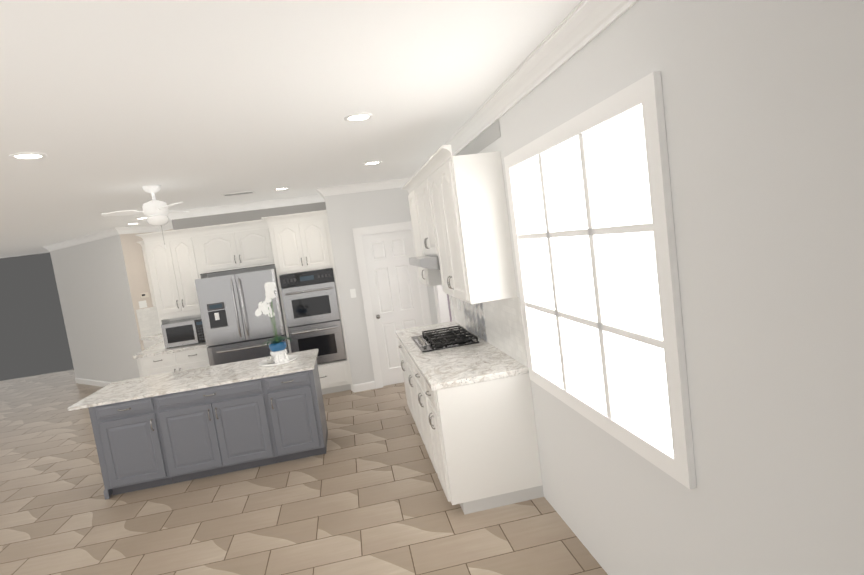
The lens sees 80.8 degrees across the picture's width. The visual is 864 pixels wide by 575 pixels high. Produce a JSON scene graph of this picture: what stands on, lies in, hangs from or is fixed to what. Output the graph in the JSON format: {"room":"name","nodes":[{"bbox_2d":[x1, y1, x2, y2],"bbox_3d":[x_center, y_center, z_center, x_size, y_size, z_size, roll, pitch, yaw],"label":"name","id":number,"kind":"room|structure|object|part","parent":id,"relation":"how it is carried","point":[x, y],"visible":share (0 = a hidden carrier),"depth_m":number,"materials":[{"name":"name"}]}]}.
{"room":"kitchen","nodes":[
{"label":"kitchen","id":0,"kind":"room"},
{"bbox_2d":[50,238,129,381],"bbox_3d":[-5.982,0.436,9.318,2.154,2.700,1.595,-9,6,-9],"label":"wall","id":1,"kind":"structure","parent":0,"point":[85,287],"depth_m":9.08,"materials":[{"name":"white paint"}]},
{"bbox_2d":[75,378,111,386],"bbox_3d":[-5.802,1.747,9.111,2.080,0.104,2.080,-9,6,-9],"label":"baseboard","id":2,"kind":"structure","parent":1,"relation":"attached to","point":[78,380],"depth_m":9.50,"materials":[{"name":"white wood"}]},
{"bbox_2d":[106,230,169,378],"bbox_3d":[-4.212,0.291,8.371,1.374,2.700,0.825,-9,6,-9],"label":"wall","id":3,"kind":"structure","parent":0,"point":[128,272],"depth_m":8.24,"materials":[{"name":"white paint"}]},
{"bbox_2d":[139,300,146,307],"bbox_3d":[-4.700,0.274,8.253,0.009,0.115,0.120,-4,7,35],"label":"light switch","id":4,"kind":"object","parent":3,"relation":"attached to","point":[142,304],"visible":1,"depth_m":8.25,"materials":[{"name":"white plastic"}]},
{"bbox_2d":[140,292,148,297],"bbox_3d":[-4.685,0.126,8.270,0.028,0.080,0.120,-4,7,35],"label":"thermostat","id":5,"kind":"object","parent":3,"relation":"attached to","point":[143,295],"visible":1,"depth_m":8.26,"materials":[{"name":"beige plastic"}]},
{"bbox_2d":[137,241,151,309],"bbox_3d":[-4.369,-0.254,8.304,0.583,1.081,0.584,-9,6,-9],"label":"upper cabinet","id":6,"kind":"object","parent":3,"relation":"attached to","point":[150,308],"depth_m":8.28,"materials":[{"name":"white wood"}]},
{"bbox_2d":[136,309,159,337],"bbox_3d":[-4.553,0.539,8.432,0.442,0.459,0.442,-9,6,-9],"label":"backsplash","id":7,"kind":"structure","parent":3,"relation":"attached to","point":[148,325],"depth_m":8.29,"materials":[{"name":"white stone"}]},
{"bbox_2d":[170,202,333,277],"bbox_3d":[-2.310,0.146,7.246,2.200,2.700,0.124,-9,6,-9],"label":"wall","id":8,"kind":"structure","parent":0,"point":[218,219],"depth_m":7.06,"materials":[{"name":"white paint"}]},
{"bbox_2d":[140,231,183,321],"bbox_3d":[-3.542,-0.163,6.800,0.319,1.130,0.429,-9,6,-9],"label":"upper cabinet","id":9,"kind":"object","parent":8,"relation":"attached to","point":[165,293],"depth_m":6.60,"materials":[{"name":"white wood"}]},
{"bbox_2d":[160,322,163,337],"bbox_3d":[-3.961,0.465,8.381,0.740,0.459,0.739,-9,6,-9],"label":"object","id":10,"kind":"structure","parent":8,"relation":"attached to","point":[161,335],"depth_m":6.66,"materials":[{"name":"white"}]},
{"bbox_2d":[164,314,200,323],"bbox_3d":[-3.601,0.037,7.236,0.288,1.422,0.558,-9,6,-9],"label":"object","id":11,"kind":"structure","parent":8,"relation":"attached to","point":[197,315],"depth_m":6.99,"materials":[{"name":"white"}]},
{"bbox_2d":[168,228,207,317],"bbox_3d":[-3.233,-0.205,6.814,0.300,1.130,0.357,-9,6,-9],"label":"upper cabinet","id":12,"kind":"object","parent":8,"relation":"attached to","point":[181,263],"depth_m":6.64,"materials":[{"name":"white wood"}]},
{"bbox_2d":[192,223,239,273],"bbox_3d":[-2.876,-0.523,6.854,0.502,0.605,0.357,-9,6,-9],"label":"upper cabinet","id":13,"kind":"object","parent":8,"relation":"attached to","point":[215,245],"depth_m":6.68,"materials":[{"name":"white wood"}]},
{"bbox_2d":[232,218,275,268],"bbox_3d":[-2.388,-0.596,6.934,0.498,0.605,0.357,-9,6,-9],"label":"upper cabinet","id":14,"kind":"object","parent":8,"relation":"attached to","point":[253,238],"depth_m":6.76,"materials":[{"name":"white wood"}]},
{"bbox_2d":[268,214,307,277],"bbox_3d":[-1.909,-0.578,6.847,0.344,0.749,0.657,-9,6,-9],"label":"upper cabinet","id":15,"kind":"object","parent":8,"relation":"attached to","point":[287,244],"depth_m":6.53,"materials":[{"name":"white wood"}]},
{"bbox_2d":[300,210,334,269],"bbox_3d":[-1.574,-0.628,6.902,0.344,0.749,0.657,-9,6,-9],"label":"upper cabinet","id":16,"kind":"object","parent":8,"relation":"attached to","point":[313,224],"depth_m":6.58,"materials":[{"name":"white wood"}]},
{"bbox_2d":[0,0,581,257],"bbox_3d":[-3.725,-0.816,4.587,14.200,0.080,15.000,-9,6,-9],"label":"ceiling","id":17,"kind":"structure","parent":0,"point":[107,106],"depth_m":2.51,"materials":[{"name":"white paint"}]},
{"bbox_2d":[9,152,46,159],"bbox_3d":[-2.450,-0.796,3.082,0.184,0.008,0.184,-9,6,-9],"label":"recessed light","id":18,"kind":"object","parent":17,"relation":"in","point":[28,156],"visible":0.96,"depth_m":3.08,"materials":[{"name":"white"}]},
{"bbox_2d":[101,185,188,248],"bbox_3d":[-2.616,-0.643,4.751,0.752,0.584,0.771,-9,6,-9],"label":"ceiling fan","id":19,"kind":"object","parent":17,"relation":"hanging from","point":[155,211],"visible":1,"depth_m":4.64,"materials":[{"name":"white"}]},
{"bbox_2d":[221,191,254,195],"bbox_3d":[-2.263,-1.097,5.933,0.360,0.008,0.170,-9,6,-9],"label":"ceiling vent","id":20,"kind":"object","parent":17,"relation":"in","point":[239,193],"visible":1,"depth_m":5.90,"materials":[{"name":"white metal"}]},
{"bbox_2d":[274,187,289,189],"bbox_3d":[-1.782,-1.170,6.023,0.184,0.008,0.184,-9,6,-9],"label":"recessed light","id":21,"kind":"object","parent":17,"relation":"in","point":[283,188],"visible":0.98,"depth_m":6.01,"materials":[{"name":"white"}]},
{"bbox_2d":[344,113,372,121],"bbox_3d":[-0.463,-1.074,3.208,0.184,0.008,0.184,-9,6,-9],"label":"recessed light","id":22,"kind":"object","parent":17,"relation":"in","point":[356,117],"visible":1,"depth_m":3.20,"materials":[{"name":"white"}]},
{"bbox_2d":[363,161,380,164],"bbox_3d":[-0.594,-1.233,5.036,0.184,0.008,0.184,-9,6,-9],"label":"recessed light","id":23,"kind":"object","parent":17,"relation":"in","point":[372,162],"visible":0.98,"depth_m":5.03,"materials":[{"name":"white"}]},
{"bbox_2d":[0,369,607,574],"bbox_3d":[-3.361,1.912,4.851,14.200,0.050,15.000,-9,6,-9],"label":"floor","id":24,"kind":"structure","parent":0,"point":[365,494],"depth_m":3.87,"materials":[{"name":"tile"}]},
{"bbox_2d":[133,354,179,376],"bbox_3d":[-3.519,1.279,6.769,0.484,0.875,0.563,-9,6,-9],"label":"base cabinet","id":25,"kind":"object","parent":24,"relation":"on","point":[163,363],"depth_m":6.47,"materials":[{"name":"white wood"}]},
{"bbox_2d":[132,334,207,357],"bbox_3d":[-3.819,0.775,7.590,1.556,0.040,2.384,-9,6,-9],"label":"countertop","id":26,"kind":"structure","parent":25,"relation":"on","point":[155,345],"depth_m":6.61,"materials":[{"name":"white stone"}]},
{"bbox_2d":[161,317,205,347],"bbox_3d":[-3.267,0.592,6.826,0.535,0.318,0.371,-9,6,-9],"label":"microwave","id":27,"kind":"object","parent":26,"relation":"on","point":[183,332],"visible":0.75,"depth_m":6.65,"materials":[{"name":"silver metal"}]},
{"bbox_2d":[176,350,209,370],"bbox_3d":[-3.064,1.211,6.844,0.449,0.875,0.563,-9,6,-9],"label":"base cabinet","id":28,"kind":"object","parent":24,"relation":"on","point":[187,359],"depth_m":6.54,"materials":[{"name":"white wood"}]},
{"bbox_2d":[83,361,327,499],"bbox_3d":[-2.033,1.285,4.850,1.920,0.837,0.685,-9,6,-9],"label":"kitchen island","id":29,"kind":"object","parent":24,"relation":"on","point":[153,431],"depth_m":4.55,"materials":[{"name":"grey wood"}]},
{"bbox_2d":[67,349,318,410],"bbox_3d":[-2.177,0.860,4.934,2.085,0.022,0.895,-9,6,-9],"label":"island countertop","id":30,"kind":"structure","parent":29,"relation":"on","point":[240,370],"depth_m":4.81,"materials":[{"name":"white stone"}]},
{"bbox_2d":[255,282,297,366],"bbox_3d":[-1.594,0.343,5.077,0.392,0.816,0.451,-9,6,-9],"label":"orchid arrangement","id":31,"kind":"object","parent":30,"relation":"on","point":[277,345],"visible":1,"depth_m":5.04,"materials":[{"name":"white plant"}]},
{"bbox_3d":[-1.545,0.641,5.113,0.176,0.185,0.176,-9,6,-9],"label":"pot","id":32,"kind":"part","parent":31,"relation":"part of","materials":[{"name":"white ceramic"}]},
{"bbox_2d":[257,354,297,366],"bbox_3d":[-1.537,0.735,5.085,0.392,0.026,0.392,-9,6,-9],"label":"tray","id":33,"kind":"object","parent":30,"relation":"on","point":[267,362],"depth_m":5.01,"materials":[{"name":"white ceramic"}]},
{"bbox_2d":[195,269,288,365],"bbox_3d":[-2.401,0.680,6.747,0.945,1.765,0.870,-9,6,-9],"label":"refrigerator","id":34,"kind":"object","parent":24,"relation":"on","point":[235,329],"visible":0.65,"depth_m":6.34,"materials":[{"name":"grey metal"}]},
{"bbox_2d":[317,350,351,394],"bbox_3d":[-1.499,1.210,7.050,0.688,0.426,0.657,-9,6,-9],"label":"base cabinet","id":35,"kind":"object","parent":24,"relation":"on","point":[335,376],"depth_m":6.76,"materials":[{"name":"white wood"}]},
{"bbox_2d":[279,268,345,363],"bbox_3d":[-1.603,0.386,6.930,0.678,1.230,0.713,-9,6,-9],"label":"double oven","id":36,"kind":"object","parent":35,"relation":"in","point":[311,308],"visible":0.94,"depth_m":6.63,"materials":[{"name":"grey metal"}]},
{"bbox_2d":[395,145,543,513],"bbox_3d":[0.075,0.208,4.517,0.697,2.470,2.352,-9,6,-9],"label":"kitchen cabinets","id":37,"kind":"object","parent":24,"relation":"on","point":[471,407],"visible":0.98,"depth_m":3.46,"materials":[{"name":"white wood"}]},
{"bbox_2d":[409,255,439,269],"bbox_3d":[0.088,-0.213,4.671,0.496,0.178,0.744,-9,6,-9],"label":"range hood","id":38,"kind":"object","parent":37,"relation":"attached to","point":[429,261],"visible":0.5,"depth_m":4.28,"materials":[{"name":"silver metal"}]},
{"bbox_2d":[411,325,478,351],"bbox_3d":[0.101,0.467,4.723,0.510,0.052,0.730,-9,6,-9],"label":"cooktop","id":39,"kind":"object","parent":37,"relation":"on","point":[434,340],"visible":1,"depth_m":4.59,"materials":[{"name":"black metal"}]},
{"bbox_2d":[395,321,529,390],"bbox_3d":[0.129,0.530,4.530,0.683,0.041,2.313,-9,6,-9],"label":"countertop","id":40,"kind":"structure","parent":37,"relation":"on","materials":[{"name":"stone"}]},
{"bbox_2d":[322,187,437,386],"bbox_3d":[-0.630,-0.033,6.777,1.220,2.700,0.120,-9,6,-9],"label":"wall","id":41,"kind":"structure","parent":0,"point":[345,212],"depth_m":6.64,"materials":[{"name":"white paint"}]},
{"bbox_2d":[350,289,355,297],"bbox_3d":[-1.033,0.077,6.646,0.070,0.115,0.009,-9,6,-9],"label":"light switch","id":42,"kind":"object","parent":41,"relation":"attached to","point":[353,293],"visible":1,"depth_m":6.64,"materials":[{"name":"white plastic"}]},
{"bbox_2d":[352,381,375,391],"bbox_3d":[-0.910,1.321,6.765,0.306,0.104,0.030,-9,6,-9],"label":"baseboard","id":43,"kind":"structure","parent":41,"relation":"attached to","point":[365,386],"depth_m":6.75,"materials":[{"name":"white wood"}]},
{"bbox_2d":[353,221,431,388],"bbox_3d":[-0.479,0.227,6.809,0.864,2.142,0.146,-9,6,-9],"label":"door frame","id":44,"kind":"structure","parent":41,"relation":"attached to","point":[358,233],"depth_m":6.69,"materials":[{"name":"white wood"}]},
{"bbox_2d":[362,230,423,385],"bbox_3d":[-0.473,0.277,6.820,0.660,2.031,0.035,-9,6,-9],"label":"pantry door","id":45,"kind":"structure","parent":41,"relation":"in","point":[393,287],"depth_m":6.78,"materials":[{"name":"white wood"}]},
{"bbox_2d":[430,0,863,574],"bbox_3d":[0.509,0.056,4.287,0.124,2.700,7.220,-9,6,-9],"label":"wall","id":46,"kind":"structure","parent":0,"point":[764,114],"depth_m":1.47,"materials":[{"name":"white paint"}]},
{"bbox_2d":[44,0,638,251],"bbox_3d":[-3.244,-0.842,5.157,6.666,0.104,10.359,-9,6,-9],"label":"crown molding","id":47,"kind":"structure","parent":46,"relation":"attached to","point":[581,25],"depth_m":3.01,"materials":[{"name":"white wood"}]},
{"bbox_2d":[433,285,453,323],"bbox_3d":[0.201,0.193,6.217,0.146,2.142,1.024,-9,6,-9],"label":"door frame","id":48,"kind":"structure","parent":46,"relation":"attached to","point":[440,298],"depth_m":6.63,"materials":[{"name":"white wood"}]},
{"bbox_2d":[448,270,529,367],"bbox_3d":[0.414,0.165,4.554,0.012,0.597,2.313,-9,6,-9],"label":"backsplash","id":49,"kind":"structure","parent":46,"relation":"attached to","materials":[{"name":"stone"}]},
{"bbox_2d":[504,71,696,488],"bbox_3d":[0.706,-0.054,2.536,0.027,1.460,1.590,-9,6,-9],"label":"window","id":50,"kind":"structure","parent":46,"relation":"in","point":[590,203],"depth_m":2.19,"materials":[{"name":"white"}]}
]}

